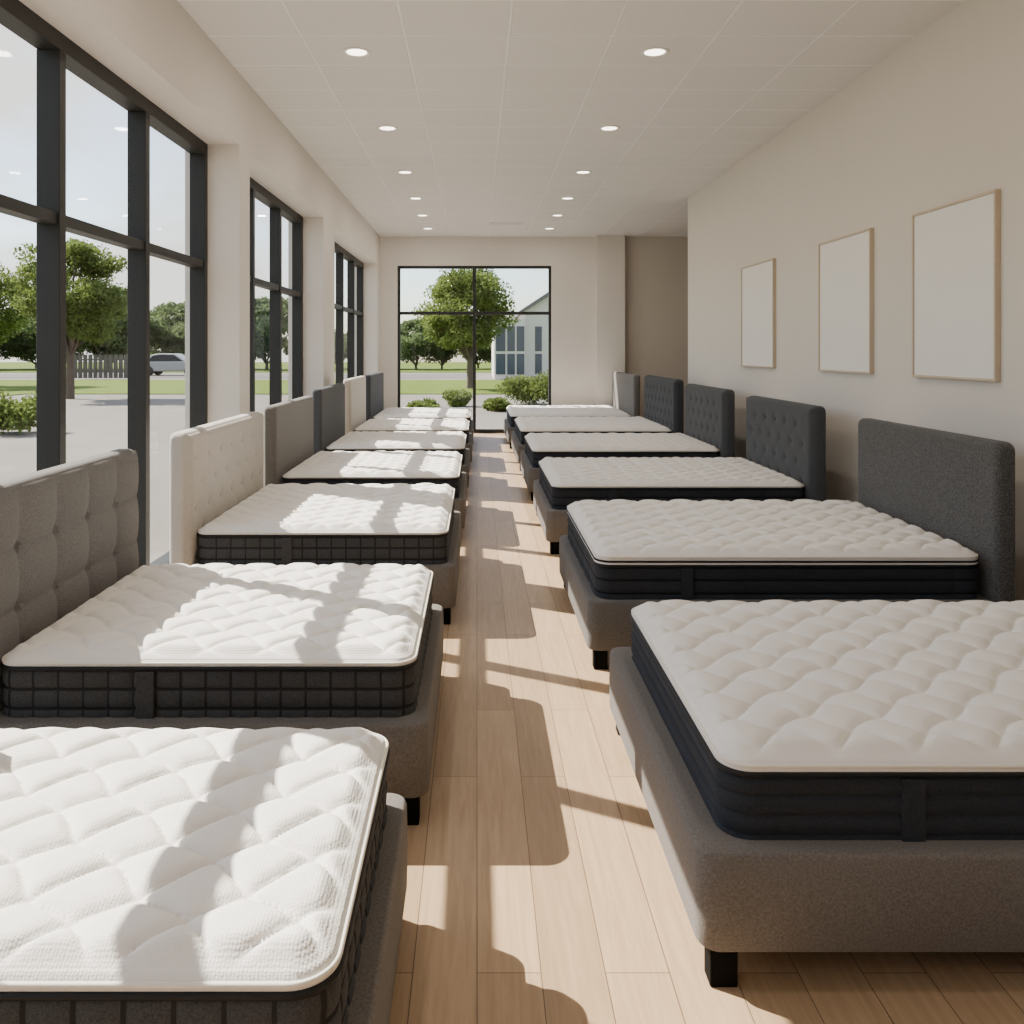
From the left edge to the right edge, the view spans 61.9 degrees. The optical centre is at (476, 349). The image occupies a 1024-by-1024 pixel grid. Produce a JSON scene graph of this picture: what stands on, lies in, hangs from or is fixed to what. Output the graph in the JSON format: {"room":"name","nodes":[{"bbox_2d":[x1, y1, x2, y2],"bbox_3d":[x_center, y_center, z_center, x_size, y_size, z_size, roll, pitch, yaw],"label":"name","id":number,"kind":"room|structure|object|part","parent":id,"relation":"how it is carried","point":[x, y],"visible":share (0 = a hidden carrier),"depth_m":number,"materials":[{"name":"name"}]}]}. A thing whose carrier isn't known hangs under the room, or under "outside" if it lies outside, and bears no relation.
{"room":"store","nodes":[
{"label":"store","id":0,"kind":"room"},
{"bbox_2d":[19,0,379,429],"bbox_3d":[-2.085,-0.290,6.700,0.430,3.780,19.800,0,0,0],"label":"wall","id":1,"kind":"structure","parent":0,"point":[156,47],"depth_m":6.72,"materials":[{"name":"paint"}]},
{"bbox_2d":[0,0,207,566],"bbox_3d":[-2.180,-0.040,2.735,0.120,3.160,7.970,0,0,0],"label":"window","id":2,"kind":"structure","parent":1,"relation":"in","point":[56,53],"depth_m":4.86,"materials":[{"name":"black metal"}]},
{"bbox_2d":[250,177,302,411],"bbox_3d":[-2.180,-0.040,8.710,0.120,3.160,3.380,0,0,0],"label":"window","id":3,"kind":"structure","parent":1,"relation":"in","point":[278,209],"depth_m":9.20,"materials":[{"name":"black metal"}]},
{"bbox_2d":[335,242,363,383],"bbox_3d":[-2.180,-0.040,13.575,0.120,3.160,4.750,0,0,0],"label":"window","id":4,"kind":"structure","parent":1,"relation":"in","point":[341,253],"depth_m":14.72,"materials":[{"name":"black metal"}]},
{"bbox_2d":[380,237,595,408],"bbox_3d":[0.340,-0.290,16.500,4.420,3.780,0.200,0,0,0],"label":"wall","id":5,"kind":"structure","parent":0,"point":[572,260],"depth_m":16.40,"materials":[{"name":"beige paint"}]},
{"bbox_2d":[398,266,550,432],"bbox_3d":[-0.050,-0.010,16.480,2.960,3.220,0.100,0,0,0],"label":"window","id":6,"kind":"structure","parent":5,"relation":"in","point":[474,313],"depth_m":16.43,"materials":[{"name":"black metal"}]},
{"bbox_2d":[489,222,523,224],"bbox_3d":[0.500,-2.174,14.700,0.600,0.012,0.300,0,0,0],"label":"ceiling vent","id":7,"kind":"object","parent":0,"point":[490,223],"depth_m":14.64,"materials":[{"name":"white metal"}]},
{"bbox_2d":[177,0,963,236],"bbox_3d":[2.350,-2.280,6.700,9.700,0.200,19.800,0,0,0],"label":"ceiling","id":8,"kind":"structure","parent":0,"point":[495,106],"depth_m":7.17,"materials":[{"name":"paint"}]},
{"bbox_2d":[342,47,370,57],"bbox_3d":[-0.880,-2.175,6.240,0.210,0.010,0.210,0,0,0],"label":"recessed light","id":9,"kind":"object","parent":8,"relation":"in","point":[357,52],"visible":1,"depth_m":6.23,"materials":[{"name":"beige plastic"}]},
{"bbox_2d":[377,125,397,130],"bbox_3d":[-0.880,-2.175,8.380,0.210,0.010,0.210,0,0,0],"label":"recessed light","id":10,"kind":"object","parent":8,"relation":"in","point":[383,127],"visible":1,"depth_m":8.37,"materials":[{"name":"beige plastic"}]},
{"bbox_2d":[397,170,413,173],"bbox_3d":[-0.880,-2.175,10.450,0.210,0.010,0.210,0,0,0],"label":"recessed light","id":11,"kind":"object","parent":8,"relation":"in","point":[400,171],"visible":1,"depth_m":10.45,"materials":[{"name":"beige plastic"}]},
{"bbox_2d":[408,197,422,199],"bbox_3d":[-0.880,-2.175,12.250,0.210,0.010,0.210,0,0,0],"label":"recessed light","id":12,"kind":"object","parent":8,"relation":"in","point":[411,198],"visible":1,"depth_m":12.26,"materials":[{"name":"beige plastic"}]},
{"bbox_2d":[560,197,574,199],"bbox_3d":[1.300,-2.175,12.250,0.210,0.010,0.210,0,0,0],"label":"recessed light","id":13,"kind":"object","parent":8,"relation":"in","point":[562,198],"visible":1,"depth_m":12.26,"materials":[{"name":"beige plastic"}]},
{"bbox_2d":[575,170,591,173],"bbox_3d":[1.300,-2.175,10.450,0.210,0.010,0.210,0,0,0],"label":"recessed light","id":14,"kind":"object","parent":8,"relation":"in","point":[579,171],"visible":1,"depth_m":10.44,"materials":[{"name":"beige plastic"}]},
{"bbox_2d":[599,125,619,130],"bbox_3d":[1.300,-2.175,8.380,0.210,0.010,0.210,0,0,0],"label":"recessed light","id":15,"kind":"object","parent":8,"relation":"in","point":[607,127],"visible":1,"depth_m":8.37,"materials":[{"name":"beige plastic"}]},
{"bbox_2d":[640,47,668,57],"bbox_3d":[1.300,-2.175,6.240,0.210,0.010,0.210,0,0,0],"label":"recessed light","id":16,"kind":"object","parent":8,"relation":"in","point":[652,52],"visible":1,"depth_m":6.24,"materials":[{"name":"beige plastic"}]},
{"bbox_2d":[596,235,624,406],"bbox_3d":[2.545,-0.290,16.300,0.530,3.780,0.200,0,0,0],"label":"wall column","id":17,"kind":"structure","parent":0,"point":[610,249],"depth_m":16.20,"materials":[{"name":"paint"}]},
{"bbox_2d":[625,237,687,432],"bbox_3d":[4.775,-0.290,16.500,4.450,3.780,0.200,0,0,0],"label":"wall","id":18,"kind":"structure","parent":0,"point":[656,268],"depth_m":16.40,"materials":[{"name":"beige paint"}]},
{"bbox_2d":[389,433,1023,1023],"bbox_3d":[2.350,1.650,6.700,9.300,0.100,19.800,0,0,0],"label":"floor","id":19,"kind":"structure","parent":0,"point":[542,888],"depth_m":2.59,"materials":[{"name":"brown wood"}]},
{"bbox_2d":[0,727,407,1023],"bbox_3d":[-0.992,1.035,1.913,1.597,1.130,1.055,0,0,0],"label":"upholstered bed","id":20,"kind":"object","parent":19,"relation":"on","point":[206,875],"visible":1,"depth_m":1.72,"materials":[{"name":"beige fabric"}]},
{"bbox_3d":[-0.938,1.377,1.913,1.489,0.245,1.039,0,0,0],"label":"bed frame","id":21,"kind":"part","parent":20,"relation":"part of","materials":[{"name":"beige fabric"}]},
{"bbox_2d":[0,449,443,824],"bbox_3d":[-0.977,1.042,3.540,1.627,1.115,1.400,0,0,0],"label":"upholstered bed","id":22,"kind":"object","parent":19,"relation":"on","point":[90,636],"visible":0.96,"depth_m":3.08,"materials":[{"name":"beige fabric"}]},
{"bbox_3d":[-1.722,1.002,3.540,0.136,1.035,1.400,0,0,0],"label":"headboard","id":23,"kind":"part","parent":22,"relation":"part of","materials":[{"name":"grey fabric"}]},
{"bbox_3d":[-0.932,1.161,3.540,1.456,0.276,1.265,0,0,0],"label":"mattress","id":24,"kind":"part","parent":22,"relation":"part of","materials":[{"name":"white fabric"}]},
{"bbox_3d":[-0.922,1.377,3.540,1.519,0.245,1.384,0,0,0],"label":"bed frame","id":25,"kind":"part","parent":22,"relation":"part of","materials":[{"name":"beige fabric"}]},
{"bbox_2d":[170,412,460,624],"bbox_3d":[-0.957,1.040,5.815,1.667,1.120,1.750,0,0,0],"label":"upholstered bed","id":26,"kind":"object","parent":19,"relation":"on","point":[222,510],"visible":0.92,"depth_m":5.08,"materials":[{"name":"beige fabric"}]},
{"bbox_3d":[-1.724,1.000,5.815,0.132,1.040,1.750,0,0,0],"label":"headboard","id":27,"kind":"part","parent":26,"relation":"part of","materials":[{"name":"beige fabric"}]},
{"bbox_3d":[-0.912,1.161,5.815,1.496,0.276,1.659,0,0,0],"label":"mattress","id":28,"kind":"part","parent":26,"relation":"part of","materials":[{"name":"white fabric"}]},
{"bbox_3d":[-0.902,1.377,5.815,1.559,0.245,1.734,0,0,0],"label":"bed frame","id":29,"kind":"part","parent":26,"relation":"part of","materials":[{"name":"beige fabric"}]},
{"bbox_2d":[264,396,466,528],"bbox_3d":[-0.947,1.035,7.975,1.687,1.130,1.670,0,0,0],"label":"upholstered bed","id":30,"kind":"object","parent":19,"relation":"on","point":[289,457],"visible":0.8,"depth_m":7.46,"materials":[{"name":"beige fabric"}]},
{"bbox_3d":[-1.736,0.995,7.975,0.108,1.050,1.670,0,0,0],"label":"headboard","id":31,"kind":"part","parent":30,"relation":"part of","materials":[{"name":"grey fabric"}]},
{"bbox_3d":[-0.902,1.161,7.975,1.516,0.276,1.579,0,0,0],"label":"mattress","id":32,"kind":"part","parent":30,"relation":"part of","materials":[{"name":"white fabric"}]},
{"bbox_3d":[-0.892,1.377,7.975,1.579,0.245,1.654,0,0,0],"label":"bed frame","id":33,"kind":"part","parent":30,"relation":"part of","materials":[{"name":"beige fabric"}]},
{"bbox_2d":[312,383,469,487],"bbox_3d":[-0.939,1.010,10.075,1.702,1.180,1.670,0,0,0],"label":"upholstered bed","id":34,"kind":"object","parent":19,"relation":"on","point":[328,401],"visible":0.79,"depth_m":9.62,"materials":[{"name":"grey fabric"}]},
{"bbox_3d":[-1.736,0.970,10.075,0.108,1.100,1.670,0,0,0],"label":"headboard","id":35,"kind":"part","parent":34,"relation":"part of","materials":[{"name":"fabric"}]},
{"bbox_3d":[-0.895,1.161,10.075,1.531,0.276,1.579,0,0,0],"label":"mattress","id":36,"kind":"part","parent":34,"relation":"part of","materials":[{"name":"white fabric"}]},
{"bbox_3d":[-0.885,1.377,10.075,1.594,0.245,1.654,0,0,0],"label":"bed frame","id":37,"kind":"part","parent":34,"relation":"part of","materials":[{"name":"grey fabric"}]},
{"bbox_2d":[343,376,471,461],"bbox_3d":[-0.929,0.995,12.175,1.722,1.210,1.570,0,0,0],"label":"upholstered bed","id":38,"kind":"object","parent":19,"relation":"on","point":[355,387],"visible":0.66,"depth_m":11.72,"materials":[{"name":"grey fabric"}]},
{"bbox_3d":[-1.736,0.955,12.175,0.108,1.130,1.570,0,0,0],"label":"headboard","id":39,"kind":"part","parent":38,"relation":"part of","materials":[{"name":"beige fabric"}]},
{"bbox_3d":[-0.885,1.161,12.175,1.551,0.276,1.479,0,0,0],"label":"mattress","id":40,"kind":"part","parent":38,"relation":"part of","materials":[{"name":"white fabric"}]},
{"bbox_3d":[-0.875,1.377,12.175,1.614,0.245,1.554,0,0,0],"label":"bed frame","id":41,"kind":"part","parent":38,"relation":"part of","materials":[{"name":"grey fabric"}]},
{"bbox_2d":[365,372,473,444],"bbox_3d":[-0.924,0.995,14.450,1.732,1.210,1.920,0,0,0],"label":"upholstered bed","id":42,"kind":"object","parent":19,"relation":"on","point":[374,382],"visible":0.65,"depth_m":13.99,"materials":[{"name":"grey fabric"}]},
{"bbox_3d":[-1.736,0.955,14.450,0.108,1.130,1.920,0,0,0],"label":"headboard","id":43,"kind":"part","parent":42,"relation":"part of","materials":[{"name":"fabric"}]},
{"bbox_3d":[-0.880,1.161,14.450,1.561,0.276,1.829,0,0,0],"label":"mattress","id":44,"kind":"part","parent":42,"relation":"part of","materials":[{"name":"white fabric"}]},
{"bbox_3d":[-0.870,1.377,14.450,1.624,0.245,1.904,0,0,0],"label":"bed frame","id":45,"kind":"part","parent":42,"relation":"part of","materials":[{"name":"grey fabric"}]},
{"bbox_2d":[504,371,639,448],"bbox_3d":[1.569,1.000,14.900,2.142,1.200,2.220,0,0,0],"label":"upholstered bed","id":46,"kind":"object","parent":19,"relation":"on","point":[625,386],"visible":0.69,"depth_m":14.36,"materials":[{"name":"grey fabric"}]},
{"bbox_3d":[1.515,1.377,14.900,2.034,0.245,2.204,0,0,0],"label":"bed frame","id":47,"kind":"part","parent":46,"relation":"part of","materials":[{"name":"grey fabric"}]},
{"bbox_3d":[1.525,1.161,14.900,1.971,0.276,2.129,0,0,0],"label":"mattress","id":48,"kind":"part","parent":46,"relation":"part of","materials":[{"name":"white fabric"}]},
{"bbox_3d":[2.586,0.960,14.900,0.108,1.120,2.220,0,0,0],"label":"headboard","id":49,"kind":"part","parent":46,"relation":"part of","materials":[{"name":"grey fabric"}]},
{"bbox_2d":[511,375,683,470],"bbox_3d":[1.631,0.995,12.275,2.197,1.210,2.070,0,0,0],"label":"upholstered bed","id":50,"kind":"object","parent":19,"relation":"on","point":[663,396],"visible":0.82,"depth_m":11.71,"materials":[{"name":"grey fabric"}]},
{"bbox_3d":[1.577,1.377,12.275,2.089,0.245,2.054,0,0,0],"label":"bed frame","id":51,"kind":"part","parent":50,"relation":"part of","materials":[{"name":"grey fabric"}]},
{"bbox_3d":[1.587,1.161,12.275,2.026,0.276,1.979,0,0,0],"label":"mattress","id":52,"kind":"part","parent":50,"relation":"part of","materials":[{"name":"white fabric"}]},
{"bbox_3d":[2.664,0.955,12.275,0.132,1.130,2.070,0,0,0],"label":"headboard","id":53,"kind":"part","parent":50,"relation":"part of","materials":[{"name":"fabric"}]},
{"bbox_2d":[521,384,734,500],"bbox_3d":[1.637,1.010,9.860,2.187,1.180,1.700,0,0,0],"label":"upholstered bed","id":54,"kind":"object","parent":19,"relation":"on","point":[709,411],"visible":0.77,"depth_m":9.29,"materials":[{"name":"grey fabric"}]},
{"bbox_3d":[1.583,1.377,9.860,2.079,0.245,1.684,0,0,0],"label":"bed frame","id":55,"kind":"part","parent":54,"relation":"part of","materials":[{"name":"grey fabric"}]},
{"bbox_3d":[1.593,1.161,9.860,2.016,0.276,1.609,0,0,0],"label":"mattress","id":56,"kind":"part","parent":54,"relation":"part of","materials":[{"name":"white fabric"}]},
{"bbox_3d":[2.664,0.970,9.860,0.132,1.100,1.700,0,0,0],"label":"headboard","id":57,"kind":"part","parent":54,"relation":"part of","materials":[{"name":"fabric"}]},
{"bbox_2d":[533,396,825,553],"bbox_3d":[1.637,1.020,7.470,2.187,1.160,1.640,0,0,0],"label":"upholstered bed","id":58,"kind":"object","parent":19,"relation":"on","point":[785,459],"visible":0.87,"depth_m":6.88,"materials":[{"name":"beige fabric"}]},
{"bbox_3d":[1.583,1.377,7.470,2.079,0.245,1.624,0,0,0],"label":"bed frame","id":59,"kind":"part","parent":58,"relation":"part of","materials":[{"name":"beige fabric"}]},
{"bbox_3d":[1.593,1.161,7.470,2.016,0.276,1.549,0,0,0],"label":"mattress","id":60,"kind":"part","parent":58,"relation":"part of","materials":[{"name":"white fabric"}]},
{"bbox_3d":[2.664,0.980,7.470,0.132,1.080,1.640,0,0,0],"label":"headboard","id":61,"kind":"part","parent":58,"relation":"part of","materials":[{"name":"fabric"}]},
{"bbox_2d":[559,418,1014,668],"bbox_3d":[1.621,1.030,5.025,2.137,1.140,1.570,0,0,0],"label":"upholstered bed","id":62,"kind":"object","parent":19,"relation":"on","point":[933,515],"visible":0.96,"depth_m":4.39,"materials":[{"name":"grey fabric"}]},
{"bbox_3d":[1.577,1.147,5.025,1.966,0.304,1.479,0,0,0],"label":"mattress","id":63,"kind":"part","parent":62,"relation":"part of","materials":[{"name":"white fabric"}]},
{"bbox_3d":[1.567,1.377,5.025,2.029,0.245,1.554,0,0,0],"label":"bed frame","id":64,"kind":"part","parent":62,"relation":"part of","materials":[{"name":"grey fabric"}]},
{"bbox_3d":[2.636,0.990,5.025,0.108,1.060,1.570,0,0,0],"label":"headboard","id":65,"kind":"part","parent":62,"relation":"part of","materials":[{"name":"grey fabric"}]},
{"bbox_2d":[609,599,1023,986],"bbox_3d":[1.667,1.025,2.870,2.227,1.150,1.520,0,0,0],"label":"upholstered bed","id":66,"kind":"object","parent":19,"relation":"on","point":[818,775],"visible":1,"depth_m":2.23,"materials":[{"name":"beige fabric"}]},
{"bbox_3d":[1.637,1.159,2.870,2.026,0.280,1.381,0,0,0],"label":"mattress","id":67,"kind":"part","parent":66,"relation":"part of","materials":[{"name":"white fabric"}]},
{"bbox_2d":[688,0,1023,600],"bbox_3d":[3.120,-0.290,4.550,0.160,3.780,15.500,0,0,0],"label":"wall","id":68,"kind":"structure","parent":0,"point":[937,121],"depth_m":6.38,"materials":[{"name":"paint"}]},
{"bbox_2d":[741,258,775,367],"bbox_3d":[3.022,-0.375,9.195,0.035,1.120,1.050,0,0,0],"label":"print","id":69,"kind":"object","parent":68,"relation":"attached to","point":[758,280],"visible":1,"depth_m":9.11,"materials":[{"name":"white paper"}]},
{"bbox_2d":[818,228,873,373],"bbox_3d":[3.022,-0.375,7.025,0.035,1.120,0.990,0,0,0],"label":"print","id":70,"kind":"object","parent":68,"relation":"attached to","point":[845,263],"visible":1,"depth_m":6.96,"materials":[{"name":"white paper"}]},
{"bbox_2d":[912,189,1000,381],"bbox_3d":[3.022,-0.375,5.425,0.035,1.120,0.950,0,0,0],"label":"print","id":71,"kind":"object","parent":68,"relation":"attached to","point":[956,246],"visible":1,"depth_m":5.34,"materials":[{"name":"white paper"}]},
{"label":"outside","id":72,"kind":"structure","parent":0,"visible":0},
{"bbox_2d":[0,373,547,562],"bbox_3d":[0.000,1.870,40.000,160.000,0.300,160.000,0,0,0],"label":"ground","id":73,"kind":"structure","parent":72,"point":[96,424],"depth_m":18.46,"materials":[{"name":"grey concrete"}]},
{"bbox_2d":[0,389,35,433],"bbox_3d":[-9.525,1.277,17.534,1.422,0.989,1.430,0,0,0],"label":"shrub","id":74,"kind":"object","parent":73,"relation":"on","point":[19,416],"visible":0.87,"depth_m":17.22,"materials":[{"name":"green plant"}]},
{"bbox_2d":[9,237,126,398],"bbox_3d":[-14.030,-1.165,30.135,4.206,5.769,4.454,0,0,-22],"label":"street tree","id":75,"kind":"object","parent":73,"relation":"on","point":[92,301],"visible":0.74,"depth_m":29.48,"materials":[{"name":"green plant"}]},
{"bbox_2d":[0,380,160,396],"bbox_3d":[-48.750,1.705,4.250,62.500,0.030,88.500,0,0,0],"label":"lawn","id":76,"kind":"structure","parent":73,"relation":"on","point":[13,387],"depth_m":41.80,"materials":[{"name":"green plant"}]},
{"bbox_2d":[0,261,34,344],"bbox_3d":[-23.909,-1.423,40.051,6.023,6.167,5.532,0,0,28],"label":"street tree","id":77,"kind":"object","parent":76,"relation":"on","point":[11,320],"visible":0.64,"depth_m":40.23,"materials":[{"name":"green plant"}]},
{"bbox_2d":[74,355,126,377],"bbox_3d":[-22.250,0.970,50.525,3.900,1.400,0.090,0,0,0],"label":"wooden fence","id":78,"kind":"object","parent":73,"relation":"on","point":[99,366],"visible":0.74,"depth_m":50.48,"materials":[{"name":"white wood"}]},
{"bbox_2d":[0,374,476,377],"bbox_3d":[-40.000,1.710,56.000,80.000,0.020,8.000,0,0,0],"label":"road","id":79,"kind":"structure","parent":73,"relation":"on","point":[1,375],"depth_m":54.74,"materials":[{"name":"grey asphalt"}]},
{"bbox_2d":[150,353,184,375],"bbox_3d":[-20.299,0.965,57.000,4.286,1.470,1.800,0,0,0],"label":"parked car","id":80,"kind":"object","parent":79,"relation":"on","point":[161,362],"visible":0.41,"depth_m":56.12,"materials":[{"name":"silver metal"}]},
{"bbox_2d":[0,362,491,372],"bbox_3d":[0.000,1.705,92.500,160.000,0.030,55.000,0,0,0],"label":"lawn","id":81,"kind":"structure","parent":73,"relation":"on","point":[5,367],"depth_m":77.96,"materials":[{"name":"green plant"}]},
{"bbox_2d":[0,285,491,368],"bbox_3d":[-9.309,-2.139,75.041,142.841,7.597,14.850,0,0,0],"label":"tree","id":82,"kind":"object","parent":81,"relation":"on","point":[167,333],"visible":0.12,"depth_m":73.59,"materials":[{"name":"green plant"}]},
{"bbox_3d":[-42.776,-1.234,73.293,7.476,5.789,7.885,0,0,-26],"label":"tree crown","id":83,"kind":"part","parent":82,"relation":"part of","materials":[{"name":"green plant"}]},
{"bbox_3d":[-39.570,-0.698,77.234,6.803,4.715,6.450,0,0,16],"label":"tree crown","id":84,"kind":"part","parent":82,"relation":"part of","materials":[{"name":"green plant"}]},
{"bbox_3d":[-35.574,-1.093,73.012,6.325,5.506,7.097,0,0,33],"label":"tree crown","id":85,"kind":"part","parent":82,"relation":"part of","materials":[{"name":"green plant"}]},
{"bbox_3d":[-37.025,-1.096,76.892,6.422,5.511,6.773,0,0,-10],"label":"tree crown","id":86,"kind":"part","parent":82,"relation":"part of","materials":[{"name":"green plant"}]},
{"bbox_3d":[-32.328,-2.097,74.794,8.165,7.514,8.611,0,0,32],"label":"tree crown","id":87,"kind":"part","parent":82,"relation":"part of","materials":[{"name":"green plant"}]},
{"bbox_3d":[-31.380,-1.397,71.851,8.604,6.114,8.158,0,0,6],"label":"tree crown","id":88,"kind":"part","parent":82,"relation":"part of","materials":[{"name":"green plant"}]},
{"bbox_3d":[-27.692,-1.457,78.373,8.905,6.233,7.937,0,0,-22],"label":"tree crown","id":89,"kind":"part","parent":82,"relation":"part of","materials":[{"name":"green plant"}]},
{"bbox_3d":[-25.213,-0.669,76.324,7.209,4.658,6.426,0,0,-44],"label":"tree crown","id":90,"kind":"part","parent":82,"relation":"part of","materials":[{"name":"green plant"}]},
{"bbox_3d":[-23.133,-0.737,74.838,6.368,4.794,6.717,0,0,2],"label":"tree crown","id":91,"kind":"part","parent":82,"relation":"part of","materials":[{"name":"green plant"}]},
{"bbox_3d":[-20.481,-1.756,73.661,7.656,6.832,7.259,0,0,-15],"label":"tree crown","id":92,"kind":"part","parent":82,"relation":"part of","materials":[{"name":"green plant"}]},
{"bbox_3d":[-18.521,-1.562,74.161,7.103,6.444,7.970,0,0,37],"label":"tree crown","id":93,"kind":"part","parent":82,"relation":"part of","materials":[{"name":"green plant"}]},
{"bbox_3d":[-15.351,-0.431,77.644,5.867,4.181,5.563,0,0,-39],"label":"tree crown","id":94,"kind":"part","parent":82,"relation":"part of","materials":[{"name":"green plant"}]},
{"bbox_3d":[-12.694,0.020,77.020,4.787,3.280,5.371,0,0,1],"label":"tree crown","id":95,"kind":"part","parent":82,"relation":"part of","materials":[{"name":"green plant"}]},
{"bbox_3d":[-9.895,-0.098,73.724,4.414,3.517,4.655,0,0,-9],"label":"tree crown","id":96,"kind":"part","parent":82,"relation":"part of","materials":[{"name":"green plant"}]},
{"bbox_3d":[-5.516,-0.586,73.912,5.778,4.491,6.482,0,0,40],"label":"tree crown","id":97,"kind":"part","parent":82,"relation":"part of","materials":[{"name":"green plant"}]},
{"bbox_3d":[-3.001,-0.193,74.666,4.991,3.707,5.264,0,0,28],"label":"tree crown","id":98,"kind":"part","parent":82,"relation":"part of","materials":[{"name":"green plant"}]},
{"bbox_3d":[0.101,-0.248,78.134,5.260,3.815,4.987,0,0,-42],"label":"tree crown","id":99,"kind":"part","parent":82,"relation":"part of","materials":[{"name":"green plant"}]},
{"bbox_3d":[1.813,-0.043,75.545,4.575,3.406,4.338,0,0,-12],"label":"tree crown","id":100,"kind":"part","parent":82,"relation":"part of","materials":[{"name":"green plant"}]},
{"bbox_2d":[27,380,515,393],"bbox_3d":[31.250,1.705,40.750,97.500,0.030,15.500,0,0,0],"label":"lawn","id":101,"kind":"structure","parent":73,"relation":"on","point":[163,386],"depth_m":38.46,"materials":[{"name":"green plant"}]},
{"bbox_2d":[411,269,520,387],"bbox_3d":[-0.233,-1.074,36.866,4.583,5.469,5.078,0,0,-22],"label":"street tree","id":102,"kind":"object","parent":101,"relation":"on","point":[453,291],"visible":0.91,"depth_m":36.04,"materials":[{"name":"green plant"}]},
{"bbox_2d":[405,397,440,407],"bbox_3d":[-1.399,1.522,22.972,1.064,0.488,1.037,0,0,0],"label":"shrub","id":103,"kind":"object","parent":73,"relation":"on","point":[427,402],"visible":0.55,"depth_m":22.77,"materials":[{"name":"green plant"}]},
{"bbox_2d":[442,389,472,406],"bbox_3d":[-0.589,1.465,26.011,0.987,0.573,0.884,0,0,0],"label":"shrub","id":104,"kind":"object","parent":73,"relation":"on","point":[456,398],"visible":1,"depth_m":25.75,"materials":[{"name":"green plant"}]},
{"bbox_2d":[482,396,512,411],"bbox_3d":[0.592,1.532,24.012,0.917,0.493,1.015,0,0,0],"label":"shrub","id":105,"kind":"object","parent":73,"relation":"on","point":[491,404],"visible":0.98,"depth_m":23.74,"materials":[{"name":"green plant"}]},
{"bbox_2d":[492,319,524,379],"bbox_3d":[1.900,-0.030,53.750,1.800,3.500,8.500,0,0,0],"label":"annex","id":106,"kind":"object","parent":73,"relation":"on","point":[495,376],"visible":0.43,"depth_m":49.50,"materials":[{"name":"white paint"}]},
{"bbox_2d":[495,374,541,404],"bbox_3d":[1.375,1.264,27.012,1.661,0.986,1.813,0,0,0],"label":"shrub","id":107,"kind":"object","parent":73,"relation":"on","point":[518,389],"visible":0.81,"depth_m":26.51,"materials":[{"name":"green plant"}]},
{"bbox_2d":[516,297,547,378],"bbox_3d":[7.900,-1.880,57.000,10.200,7.200,14.000,0,0,0],"label":"wall","id":108,"kind":"structure","parent":73,"relation":"on","point":[531,321],"depth_m":50.00,"materials":[{"name":"white paint"}]},
{"bbox_2d":[496,326,541,373],"bbox_3d":[4.587,0.020,49.876,7.019,2.800,0.467,0,0,-5],"label":"glazing","id":109,"kind":"object","parent":108,"relation":"attached to","point":[500,342],"visible":0.61,"depth_m":49.47,"materials":[{"name":"glass"}]},
{"bbox_2d":[512,292,547,318],"bbox_3d":[7.900,-3.905,57.000,11.000,3.750,14.800,0,0,0],"label":"roof","id":110,"kind":"structure","parent":108,"relation":"on","point":[546,294],"depth_m":49.60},
{"bbox_2d":[527,369,547,402],"bbox_3d":[2.291,1.149,26.388,1.650,1.141,1.830,0,0,43],"label":"shrub","id":111,"kind":"object","parent":73,"relation":"on","point":[541,385],"visible":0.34,"depth_m":26.00,"materials":[{"name":"green plant"}]}
]}

